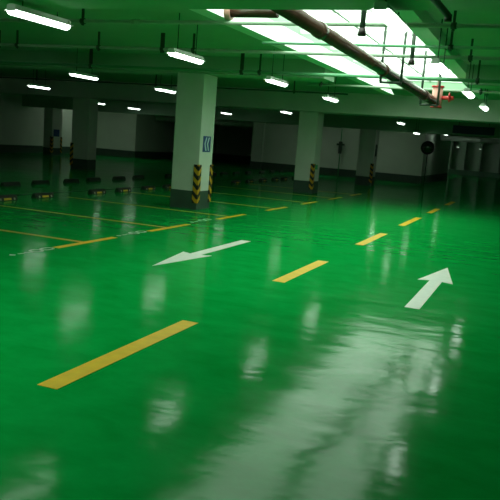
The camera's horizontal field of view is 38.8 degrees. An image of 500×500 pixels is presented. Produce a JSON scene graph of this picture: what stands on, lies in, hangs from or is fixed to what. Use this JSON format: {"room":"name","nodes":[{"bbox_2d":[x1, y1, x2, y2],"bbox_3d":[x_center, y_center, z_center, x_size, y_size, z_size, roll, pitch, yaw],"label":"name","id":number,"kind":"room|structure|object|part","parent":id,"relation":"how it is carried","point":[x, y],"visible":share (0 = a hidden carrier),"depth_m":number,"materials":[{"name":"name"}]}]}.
{"room":"parking garage","nodes":[
{"label":"parking garage","id":0,"kind":"room"},
{"bbox_2d":[0,94,72,146],"bbox_3d":[-17.189,-4.689,20.225,0.400,2.670,43.300,8,9,21],"label":"wall","id":1,"kind":"structure","parent":0,"point":[19,124],"depth_m":34.72,"materials":[{"name":"paint"}]},
{"bbox_2d":[0,76,499,123],"bbox_3d":[0.642,-4.670,22.056,34.000,0.600,1.100,8,9,21],"label":"beam","id":2,"kind":"structure","parent":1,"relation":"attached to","point":[359,104],"depth_m":21.32,"materials":[{"name":"paint"}]},
{"bbox_2d":[0,50,499,88],"bbox_3d":[-2.272,-3.909,14.904,34.000,0.350,0.680,8,9,21],"label":"beam","id":3,"kind":"structure","parent":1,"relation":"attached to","point":[491,72],"depth_m":14.27,"materials":[{"name":"paint"}]},
{"bbox_2d":[0,0,499,10],"bbox_3d":[-5.116,-3.011,7.979,34.000,0.430,0.600,8,9,21],"label":"trim","id":4,"kind":"structure","parent":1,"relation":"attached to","point":[451,5],"depth_m":6.08,"materials":[{"name":"paint"}]},
{"bbox_2d":[22,95,499,138],"bbox_3d":[3.554,-5.455,29.196,34.000,0.800,1.000,8,9,21],"label":"beam","id":5,"kind":"structure","parent":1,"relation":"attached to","point":[439,127],"depth_m":29.61,"materials":[{"name":"paint"}]},
{"bbox_2d":[96,112,217,152],"bbox_3d":[-5.724,-7.587,44.538,3.200,2.670,10.700,8,9,21],"label":"wall","id":6,"kind":"structure","parent":0,"point":[117,131],"depth_m":39.82,"materials":[{"name":"paint"}]},
{"bbox_2d":[0,144,215,158],"bbox_3d":[-13.988,-3.617,24.865,3.220,0.380,54.000,8,9,21],"label":"baseboard","id":7,"kind":"structure","parent":6,"relation":"attached to","point":[99,151],"depth_m":39.44,"materials":[{"name":"paint"}]},
{"bbox_2d":[216,120,252,155],"bbox_3d":[0.983,-7.582,47.827,6.800,2.670,0.400,8,9,21],"label":"wall","id":8,"kind":"structure","parent":0,"point":[231,140],"depth_m":48.45,"materials":[{"name":"paint"}]},
{"bbox_2d":[216,153,250,161],"bbox_3d":[0.863,-6.078,48.051,6.800,0.380,0.420,8,9,21],"label":"baseboard","id":9,"kind":"structure","parent":8,"relation":"attached to","point":[218,156],"depth_m":48.59,"materials":[{"name":"paint"}]},
{"bbox_2d":[0,153,499,499],"bbox_3d":[2.477,-2.464,27.506,34.000,0.200,71.000,8,9,21],"label":"floor","id":10,"kind":"structure","parent":0,"point":[321,383],"depth_m":5.42,"materials":[{"name":"green paint"}]},
{"bbox_2d":[0,194,17,200],"bbox_3d":[-4.677,-0.997,13.553,0.152,0.100,0.580,8,9,21],"label":"wheel stop","id":11,"kind":"object","parent":10,"relation":"on","point":[11,197],"visible":1,"depth_m":13.55,"materials":[{"name":"black rubber"}]},
{"bbox_2d":[0,181,20,186],"bbox_3d":[-5.606,-1.547,16.628,0.152,0.100,0.580,8,9,21],"label":"wheel stop","id":12,"kind":"object","parent":10,"relation":"on","point":[15,183],"visible":1,"depth_m":16.52,"materials":[{"name":"black rubber"}]},
{"bbox_2d":[10,247,54,255],"bbox_3d":[-2.577,0.016,8.394,0.171,0.003,0.774,8,9,21],"label":"bay number","id":13,"kind":"object","parent":10,"relation":"on","point":[41,249],"visible":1,"depth_m":8.45,"materials":[{"name":"white paint"}]},
{"bbox_2d":[31,180,49,184],"bbox_3d":[-5.236,-1.695,17.764,0.152,0.100,0.580,8,9,21],"label":"wheel stop","id":14,"kind":"object","parent":10,"relation":"on","point":[34,182],"visible":1,"depth_m":17.66,"materials":[{"name":"black rubber"}]},
{"bbox_2d":[31,192,53,197],"bbox_3d":[-4.263,-1.131,14.617,0.152,0.100,0.580,8,9,21],"label":"wheel stop","id":15,"kind":"object","parent":10,"relation":"on","point":[42,194],"visible":1,"depth_m":14.55,"materials":[{"name":"black rubber"}]},
{"bbox_2d":[43,107,62,155],"bbox_3d":[-9.580,-5.737,34.517,0.526,2.270,0.794,8,9,21],"label":"concrete column","id":16,"kind":"structure","parent":10,"relation":"on","point":[52,139],"depth_m":34.27,"materials":[{"name":"paint"}]},
{"bbox_3d":[-9.372,-5.665,34.387,0.015,0.340,0.440,8,9,21],"label":"plate","id":17,"kind":"part","parent":16,"relation":"part of","materials":[{"name":"blue"}]},
{"bbox_2d":[0,229,116,247],"bbox_3d":[-3.884,-0.343,10.056,3.850,0.003,1.320,8,9,21],"label":"parking space line","id":18,"kind":"object","parent":10,"relation":"on","point":[107,238],"visible":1,"depth_m":9.51,"materials":[{"name":"yellow paint"}]},
{"bbox_2d":[63,178,79,182],"bbox_3d":[-4.796,-1.865,19.074,0.152,0.100,0.580,8,9,21],"label":"wheel stop","id":19,"kind":"object","parent":10,"relation":"on","point":[74,180],"visible":1,"depth_m":18.98,"materials":[{"name":"black rubber"}]},
{"bbox_2d":[70,98,97,170],"bbox_3d":[-5.819,-4.050,24.880,0.726,2.470,0.526,8,9,21],"label":"concrete column","id":20,"kind":"structure","parent":10,"relation":"on","point":[85,110],"depth_m":24.69,"materials":[{"name":"paint"}]},
{"bbox_2d":[86,177,100,181],"bbox_3d":[-4.442,-2.009,20.173,0.152,0.100,0.580,8,9,21],"label":"wheel stop","id":21,"kind":"object","parent":10,"relation":"on","point":[91,179],"visible":1,"depth_m":20.11,"materials":[{"name":"black rubber"}]},
{"bbox_2d":[0,205,190,231],"bbox_3d":[-3.028,-0.602,12.143,3.850,0.003,1.320,8,9,21],"label":"parking space line","id":22,"kind":"object","parent":10,"relation":"on","point":[163,228],"visible":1,"depth_m":11.82,"materials":[{"name":"yellow paint"}]},
{"bbox_2d":[88,189,105,193],"bbox_3d":[-3.539,-1.358,16.435,0.152,0.100,0.580,8,9,21],"label":"wheel stop","id":23,"kind":"object","parent":10,"relation":"on","point":[91,191],"visible":1,"depth_m":16.33,"materials":[{"name":"black rubber"}]},
{"bbox_2d":[37,320,197,389],"bbox_3d":[-0.829,0.688,4.945,0.140,0.003,1.830,8,9,21],"label":"lane marking","id":24,"kind":"object","parent":10,"relation":"on","point":[59,381],"visible":1,"depth_m":4.73,"materials":[{"name":"yellow paint"}]},
{"bbox_2d":[112,176,125,179],"bbox_3d":[-3.975,-2.187,21.548,0.152,0.100,0.580,8,9,21],"label":"wheel stop","id":25,"kind":"object","parent":10,"relation":"on","point":[114,177],"visible":1,"depth_m":21.45,"materials":[{"name":"black rubber"}]},
{"bbox_2d":[115,187,130,191],"bbox_3d":[-3.124,-1.491,17.500,0.152,0.100,0.580,8,9,21],"label":"wheel stop","id":26,"kind":"object","parent":10,"relation":"on","point":[120,189],"visible":1,"depth_m":17.42,"materials":[{"name":"black rubber"}]},
{"bbox_2d":[116,231,146,235],"bbox_3d":[-1.753,-0.245,10.483,0.171,0.003,0.774,8,9,21],"label":"bay number","id":27,"kind":"object","parent":10,"relation":"on","point":[135,232],"visible":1,"depth_m":10.56,"materials":[{"name":"white paint"}]},
{"bbox_2d":[132,175,144,178],"bbox_3d":[-3.576,-2.344,22.757,0.152,0.100,0.580,8,9,21],"label":"wheel stop","id":28,"kind":"object","parent":10,"relation":"on","point":[134,176],"visible":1,"depth_m":22.64,"materials":[{"name":"black rubber"}]},
{"bbox_2d":[141,185,155,189],"bbox_3d":[-2.671,-1.636,18.656,0.152,0.100,0.580,8,9,21],"label":"wheel stop","id":29,"kind":"object","parent":10,"relation":"on","point":[151,187],"visible":1,"depth_m":18.55,"materials":[{"name":"black rubber"}]},
{"bbox_2d":[18,178,280,194],"bbox_3d":[-1.755,-2.072,22.219,0.080,0.006,28.000,8,9,21],"label":"channel","id":30,"kind":"object","parent":10,"relation":"on","point":[279,178],"visible":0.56,"depth_m":16.91,"materials":[{"name":"black"}]},
{"bbox_2d":[69,197,246,218],"bbox_3d":[-2.086,-0.886,14.441,3.850,0.003,1.320,8,9,21],"label":"bay","id":31,"kind":"object","parent":10,"relation":"on","point":[69,197],"visible":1,"depth_m":14.20,"materials":[{"name":"yellow paint"}]},
{"bbox_2d":[162,184,170,188],"bbox_3d":[-2.249,-1.772,19.739,0.152,0.100,0.580,8,9,21],"label":"wheel stop","id":32,"kind":"object","parent":10,"relation":"on","point":[166,186],"visible":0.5,"depth_m":19.53,"materials":[{"name":"black rubber"}]},
{"bbox_2d":[170,72,217,209],"bbox_3d":[-1.153,-2.226,14.654,0.626,2.720,0.664,8,9,21],"label":"concrete column","id":33,"kind":"structure","parent":10,"relation":"on","point":[192,167],"depth_m":14.41,"materials":[{"name":"paint"}]},
{"bbox_2d":[153,240,249,265],"bbox_3d":[-0.585,0.020,9.358,0.410,0.003,2.800,8,9,21],"label":"lane arrow","id":34,"kind":"object","parent":10,"relation":"on","point":[182,256],"visible":1,"depth_m":9.04,"materials":[{"name":"white paint"}]},
{"bbox_2d":[131,192,286,210],"bbox_3d":[-1.126,-1.177,16.785,3.850,0.003,1.320,8,9,21],"label":"bay","id":35,"kind":"object","parent":10,"relation":"on","point":[131,192],"visible":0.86,"depth_m":16.43,"materials":[{"name":"yellow paint"}]},
{"bbox_2d":[231,180,240,183],"bbox_3d":[-0.478,-2.316,24.113,0.152,0.100,0.580,8,9,21],"label":"wheel stop","id":36,"kind":"object","parent":10,"relation":"on","point":[232,181],"visible":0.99,"depth_m":23.97,"materials":[{"name":"black rubber"}]},
{"bbox_2d":[212,192,316,203],"bbox_3d":[-0.184,-1.462,19.083,3.850,0.003,1.320,8,9,21],"label":"bay","id":37,"kind":"object","parent":10,"relation":"on","point":[212,192],"visible":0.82,"depth_m":18.70,"materials":[{"name":"yellow paint"}]},
{"bbox_2d":[220,186,342,199],"bbox_3d":[0.758,-1.747,21.381,3.850,0.003,1.320,8,9,21],"label":"bay","id":38,"kind":"object","parent":10,"relation":"on","point":[220,186],"visible":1,"depth_m":21.17,"materials":[{"name":"yellow paint"}]},
{"bbox_2d":[273,260,327,282],"bbox_3d":[0.637,0.244,8.521,0.140,0.003,1.750,8,9,21],"label":"lane marking","id":39,"kind":"object","parent":10,"relation":"on","point":[298,272],"visible":1,"depth_m":8.40,"materials":[{"name":"yellow paint"}]},
{"bbox_2d":[293,111,323,193],"bbox_3d":[1.831,-3.002,21.940,0.654,2.470,0.646,8,9,21],"label":"concrete column","id":40,"kind":"structure","parent":10,"relation":"on","point":[310,129],"depth_m":21.69,"materials":[{"name":"paint"}]},
{"bbox_2d":[337,128,344,175],"bbox_3d":[4.524,-4.903,35.721,0.400,2.400,0.160,8,9,21],"label":"standpipe","id":41,"kind":"object","parent":10,"relation":"on","point":[340,143],"visible":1,"depth_m":35.62,"materials":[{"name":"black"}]},
{"bbox_2d":[355,129,379,185],"bbox_3d":[4.795,-3.772,29.006,0.686,2.270,0.646,8,9,21],"label":"concrete column","id":42,"kind":"structure","parent":10,"relation":"on","point":[369,138],"depth_m":28.74,"materials":[{"name":"paint"}]},
{"bbox_2d":[356,233,386,244],"bbox_3d":[2.078,-0.191,12.037,0.140,0.003,1.940,8,9,21],"label":"lane marking","id":43,"kind":"object","parent":10,"relation":"on","point":[366,241],"visible":1,"depth_m":11.91,"materials":[{"name":"yellow paint"}]},
{"bbox_2d":[399,217,420,225],"bbox_3d":[3.519,-0.627,15.553,0.140,0.003,2.290,8,9,21],"label":"lane marking","id":44,"kind":"object","parent":10,"relation":"on","point":[415,218],"visible":1,"depth_m":15.46,"materials":[{"name":"yellow paint"}]},
{"bbox_2d":[421,141,434,189],"bbox_3d":[7.204,-3.467,29.122,0.560,2.000,0.204,8,9,21],"label":"mirror","id":45,"kind":"object","parent":10,"relation":"on","point":[427,147],"visible":1,"depth_m":28.99,"materials":[{"name":"black mirror"}]},
{"bbox_2d":[421,141,434,154],"bbox_3d":[7.268,-4.179,29.034,0.560,0.560,0.050,8,9,21],"label":"hood","id":46,"kind":"object","parent":45,"relation":"attached to","point":[427,147],"depth_m":28.95,"materials":[{"name":"black"}]},
{"bbox_2d":[405,268,452,308],"bbox_3d":[2.118,0.403,8.238,0.410,0.003,2.870,8,9,21],"label":"lane arrow","id":47,"kind":"object","parent":10,"relation":"on","point":[435,279],"visible":1,"depth_m":8.11,"materials":[{"name":"white paint"}]},
{"bbox_2d":[0,8,499,138],"bbox_3d":[2.730,-5.740,26.997,34.000,0.350,71.000,8,9,21],"label":"ceiling","id":48,"kind":"structure","parent":0,"point":[111,34],"depth_m":12.02,"materials":[{"name":"paint"}]},
{"bbox_2d":[4,1,72,29],"bbox_3d":[-2.083,-2.336,7.058,0.170,0.156,0.861,8,9,21],"label":"lamp","id":49,"kind":"object","parent":48,"relation":"hanging from","point":[13,9],"visible":1,"depth_m":6.96,"materials":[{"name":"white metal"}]},
{"bbox_2d":[7,10,70,29],"bbox_3d":[-2.087,-2.282,7.067,0.112,0.046,0.837,8,9,21],"label":"diffuser","id":50,"kind":"object","parent":49,"relation":"attached to","point":[25,14],"depth_m":7.01,"materials":[{"name":"white plastic"}]},
{"bbox_2d":[28,69,49,89],"bbox_3d":[-5.999,-4.896,20.236,0.170,0.566,0.861,8,9,21],"label":"lamp","id":51,"kind":"object","parent":48,"relation":"hanging from","point":[29,84],"visible":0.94,"depth_m":20.18,"materials":[{"name":"white plastic"}]},
{"bbox_2d":[28,85,49,89],"bbox_3d":[-6.019,-4.640,20.276,0.112,0.046,0.837,8,9,21],"label":"diffuser","id":52,"kind":"object","parent":51,"relation":"attached to","point":[34,86],"depth_m":20.28,"materials":[{"name":"white plastic"}]},
{"bbox_2d":[68,48,99,79],"bbox_3d":[-3.392,-3.814,14.569,0.170,0.566,0.861,8,9,21],"label":"lamp","id":53,"kind":"object","parent":48,"relation":"hanging from","point":[76,73],"visible":0.95,"depth_m":14.49,"materials":[{"name":"white plastic"}]},
{"bbox_2d":[70,74,97,79],"bbox_3d":[-3.411,-3.558,14.609,0.112,0.046,0.837,8,9,21],"label":"diffuser","id":54,"kind":"object","parent":53,"relation":"attached to","point":[88,76],"depth_m":14.64,"materials":[{"name":"white plastic"}]},
{"bbox_2d":[127,103,139,109],"bbox_3d":[-5.038,-6.455,30.962,0.170,0.636,0.861,8,9,21],"label":"lamp","id":55,"kind":"object","parent":48,"relation":"hanging from","point":[128,107],"visible":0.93,"depth_m":30.98,"materials":[{"name":"white plastic"}]},
{"bbox_2d":[154,79,176,92],"bbox_3d":[-2.030,-4.124,17.237,0.170,0.566,0.861,8,9,21],"label":"lamp","id":56,"kind":"object","parent":48,"relation":"hanging from","point":[159,88],"visible":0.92,"depth_m":17.18,"materials":[{"name":"white plastic"}]},
{"bbox_2d":[156,89,175,92],"bbox_3d":[-2.050,-3.868,17.276,0.112,0.046,0.837,8,9,21],"label":"diffuser","id":57,"kind":"object","parent":56,"relation":"attached to","point":[164,90],"depth_m":17.30,"materials":[{"name":"white plastic"}]},
{"bbox_2d":[0,69,347,94],"bbox_3d":[-5.617,-5.049,20.604,17.400,0.320,0.064,8,9,21],"label":"pipe","id":58,"kind":"object","parent":48,"relation":"hanging from","point":[36,78],"visible":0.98,"depth_m":19.37,"materials":[{"name":"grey metal"}]},
{"bbox_2d":[166,13,204,63],"bbox_3d":[-0.835,-2.830,9.510,0.170,0.566,0.861,8,9,21],"label":"lamp","id":59,"kind":"object","parent":48,"relation":"hanging from","point":[173,52],"visible":1,"depth_m":9.42,"materials":[{"name":"white plastic"}]},
{"bbox_3d":[-0.931,-2.852,9.257,0.013,0.460,0.009,11,11,37],"label":"hanger rod","id":60,"kind":"part","parent":59,"relation":"part of","materials":[{"name":"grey metal"}]},
{"bbox_2d":[168,53,203,63],"bbox_3d":[-0.855,-2.573,9.550,0.112,0.046,0.837,8,9,21],"label":"diffuser","id":61,"kind":"object","parent":59,"relation":"attached to","point":[185,56],"depth_m":9.52,"materials":[{"name":"white plastic"}]},
{"bbox_2d":[156,116,252,126],"bbox_3d":[-2.433,-7.436,39.455,6.200,0.910,0.320,8,9,21],"label":"air duct","id":62,"kind":"object","parent":48,"relation":"hanging from","point":[158,118],"visible":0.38,"depth_m":38.98,"materials":[{"name":"grey metal"}]},
{"bbox_2d":[221,108,231,114],"bbox_3d":[-0.941,-5.837,28.924,0.170,0.606,0.861,8,9,21],"label":"lamp","id":63,"kind":"object","parent":48,"relation":"hanging from","point":[222,112],"visible":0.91,"depth_m":28.85,"materials":[{"name":"white plastic"}]},
{"bbox_2d":[0,9,499,30],"bbox_3d":[-1.455,-2.972,9.040,22.000,0.236,0.072,8,9,21],"label":"pipe","id":64,"kind":"object","parent":48,"relation":"hanging from","point":[82,21],"visible":0.94,"depth_m":8.43,"materials":[{"name":"grey metal"}]},
{"bbox_2d":[0,30,499,61],"bbox_3d":[-2.532,-3.427,11.654,26.000,0.304,0.072,8,9,21],"label":"pipe","id":65,"kind":"object","parent":48,"relation":"hanging from","point":[98,47],"visible":0.99,"depth_m":10.79,"materials":[{"name":"grey metal"}]},
{"bbox_2d":[0,49,499,84],"bbox_3d":[-1.801,-3.598,13.455,26.000,0.408,0.080,8,9,21],"label":"pipe","id":66,"kind":"object","parent":48,"relation":"hanging from","point":[90,65],"visible":0.92,"depth_m":12.77,"materials":[{"name":"green metal"}]},
{"bbox_2d":[264,54,288,86],"bbox_3d":[0.490,-3.178,12.405,0.170,0.566,0.861,8,9,21],"label":"lamp","id":67,"kind":"object","parent":48,"relation":"hanging from","point":[270,79],"visible":0.96,"depth_m":12.31,"materials":[{"name":"white plastic"}]},
{"bbox_2d":[265,79,287,86],"bbox_3d":[0.471,-2.921,12.444,0.112,0.046,0.837,8,9,21],"label":"diffuser","id":68,"kind":"object","parent":67,"relation":"attached to","point":[279,82],"depth_m":12.41,"materials":[{"name":"white plastic"}]},
{"bbox_2d":[323,81,339,101],"bbox_3d":[1.820,-3.600,15.778,0.170,0.566,0.861,8,9,21],"label":"lamp","id":69,"kind":"object","parent":48,"relation":"hanging from","point":[325,96],"visible":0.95,"depth_m":15.68,"materials":[{"name":"white plastic"}]},
{"bbox_2d":[323,97,337,101],"bbox_3d":[1.800,-3.344,15.818,0.112,0.046,0.837,8,9,21],"label":"diffuser","id":70,"kind":"object","parent":69,"relation":"attached to","point":[334,99],"depth_m":15.75,"materials":[{"name":"white plastic"}]},
{"bbox_2d":[189,9,488,99],"bbox_3d":[2.128,-3.387,12.061,2.920,0.500,12.490,8,9,21],"label":"window","id":71,"kind":"structure","parent":48,"relation":"attached to","point":[428,36],"depth_m":11.05,"materials":[{"name":"white glass"}]},
{"bbox_2d":[272,10,441,106],"bbox_3d":[1.794,-2.697,9.754,0.338,0.942,7.332,9,10,26],"label":"drain pipe","id":72,"kind":"object","parent":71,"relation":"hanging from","point":[317,29],"visible":0.84,"depth_m":9.01,"materials":[{"name":"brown metal"}]},
{"bbox_2d":[223,9,278,19],"bbox_3d":[0.018,-2.389,7.148,0.560,0.148,0.148,8,9,21],"label":"pipe","id":73,"kind":"object","parent":72,"relation":"attached to","point":[229,14],"visible":0.64,"depth_m":7.12,"materials":[{"name":"brown metal"}]},
{"bbox_2d":[430,73,453,107],"bbox_3d":[3.539,-3.067,13.022,0.422,0.910,0.291,11,11,37],"label":"valve","id":74,"kind":"object","parent":72,"relation":"attached to","point":[449,97],"visible":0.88,"depth_m":13.06,"materials":[{"name":"red paint"}]},
{"bbox_2d":[357,10,366,36],"bbox_3d":[1.184,-2.532,7.338,0.087,0.620,0.087,8,9,21],"label":"rod","id":75,"kind":"object","parent":71,"relation":"hanging from","point":[362,31],"visible":0.81,"depth_m":7.34,"materials":[{"name":"grey metal"}]},
{"bbox_3d":[1.186,-2.557,7.334,0.054,0.570,0.054,8,9,21],"label":"rod","id":76,"kind":"part","parent":75,"relation":"part of","materials":[{"name":"grey metal"}]},
{"bbox_2d":[408,33,415,64],"bbox_3d":[2.174,-2.701,9.467,0.087,0.450,0.087,8,9,21],"label":"rod","id":77,"kind":"object","parent":71,"relation":"hanging from","point":[412,52],"visible":0.67,"depth_m":9.46,"materials":[{"name":"grey metal"}]},
{"bbox_3d":[2.176,-2.725,9.464,0.054,0.400,0.054,8,9,21],"label":"rod","id":78,"kind":"part","parent":77,"relation":"part of","materials":[{"name":"grey metal"}]},
{"bbox_2d":[262,29,499,50],"bbox_3d":[4.644,-2.281,7.822,9.680,0.298,0.060,8,9,21],"label":"pipe","id":79,"kind":"object","parent":48,"relation":"hanging from","point":[450,47],"visible":0.93,"depth_m":8.87,"materials":[{"name":"green metal"}]},
{"bbox_2d":[369,0,410,33],"bbox_3d":[1.131,-1.872,5.668,0.170,0.156,0.861,8,9,21],"label":"lamp","id":80,"kind":"object","parent":48,"relation":"hanging from","point":[382,10],"visible":1,"depth_m":5.46,"materials":[{"name":"white plastic"}]},
{"bbox_2d":[307,82,499,94],"bbox_3d":[6.061,-2.846,12.501,10.600,0.402,0.068,8,9,21],"label":"pipe","id":81,"kind":"object","parent":48,"relation":"hanging from","point":[320,84],"visible":0.87,"depth_m":13.85,"materials":[{"name":"grey metal"}]},
{"bbox_2d":[428,19,450,74],"bbox_3d":[2.315,-2.436,8.540,0.170,0.566,0.861,8,9,21],"label":"lamp","id":82,"kind":"object","parent":48,"relation":"hanging from","point":[437,64],"visible":0.98,"depth_m":8.31,"materials":[{"name":"white plastic"}]},
{"bbox_3d":[2.219,-2.458,8.287,0.013,0.460,0.009,5,9,5],"label":"hanger rod","id":83,"kind":"part","parent":82,"relation":"part of","materials":[{"name":"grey metal"}]},
{"bbox_3d":[2.419,-2.518,8.776,0.013,0.460,0.009,5,9,5],"label":"hanger rod","id":84,"kind":"part","parent":82,"relation":"part of","materials":[{"name":"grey metal"}]},
{"bbox_2d":[430,0,451,21],"bbox_3d":[1.097,-1.881,4.449,0.052,0.590,1.645,9,10,27],"label":"pipe","id":85,"kind":"object","parent":48,"relation":"hanging from","point":[440,6],"visible":1,"depth_m":4.99,"materials":[{"name":"black metal"}]},
{"bbox_2d":[461,61,475,98],"bbox_3d":[3.680,-2.845,11.845,0.170,0.566,0.861,8,9,21],"label":"lamp","id":86,"kind":"object","parent":48,"relation":"hanging from","point":[467,92],"visible":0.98,"depth_m":11.61,"materials":[{"name":"white plastic"}]},
{"bbox_2d":[463,92,473,98],"bbox_3d":[3.661,-2.588,11.885,0.112,0.046,0.837,8,9,21],"label":"diffuser","id":87,"kind":"object","parent":86,"relation":"attached to","point":[470,95],"depth_m":11.74,"materials":[{"name":"white plastic"}]},
{"bbox_2d":[440,135,499,143],"bbox_3d":[13.706,-5.634,35.674,8.040,0.850,0.320,8,9,21],"label":"air duct","id":88,"kind":"object","parent":48,"relation":"hanging from","point":[442,137],"visible":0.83,"depth_m":36.52,"materials":[{"name":"grey metal"}]},
{"bbox_2d":[452,122,494,135],"bbox_3d":[7.761,-4.394,24.558,1.400,0.790,0.040,8,9,21],"label":"hanging sign","id":89,"kind":"object","parent":48,"relation":"hanging from","point":[459,129],"visible":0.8,"depth_m":24.57,"materials":[{"name":"black"}]},
{"bbox_2d":[479,89,488,110],"bbox_3d":[4.923,-3.212,14.826,0.170,0.566,0.861,8,9,21],"label":"lamp","id":90,"kind":"object","parent":48,"relation":"hanging from","point":[483,106],"visible":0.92,"depth_m":14.56,"materials":[{"name":"white plastic"}]},
{"bbox_2d":[251,122,451,175],"bbox_3d":[6.293,-6.076,40.779,8.900,2.670,10.900,8,9,21],"label":"wall","id":91,"kind":"structure","parent":0,"point":[398,152],"depth_m":36.03,"materials":[{"name":"paint"}]},
{"bbox_2d":[250,161,447,183],"bbox_3d":[6.172,-4.572,40.998,8.940,0.380,10.930,8,9,21],"label":"baseboard","id":92,"kind":"structure","parent":91,"relation":"attached to","point":[254,165],"depth_m":36.16,"materials":[{"name":"paint"}]},
{"bbox_2d":[448,136,499,172],"bbox_3d":[20.315,-7.367,56.030,23.000,2.670,0.800,8,9,21],"label":"wall","id":93,"kind":"structure","parent":0,"point":[468,156],"depth_m":56.76,"materials":[{"name":"grey paint"}]},
{"bbox_2d":[448,169,499,177],"bbox_3d":[20.189,-5.862,56.240,23.000,0.380,0.850,8,9,21],"label":"baseboard","id":94,"kind":"structure","parent":93,"relation":"attached to","point":[450,171],"depth_m":56.70,"materials":[{"name":"paint"}]}
]}

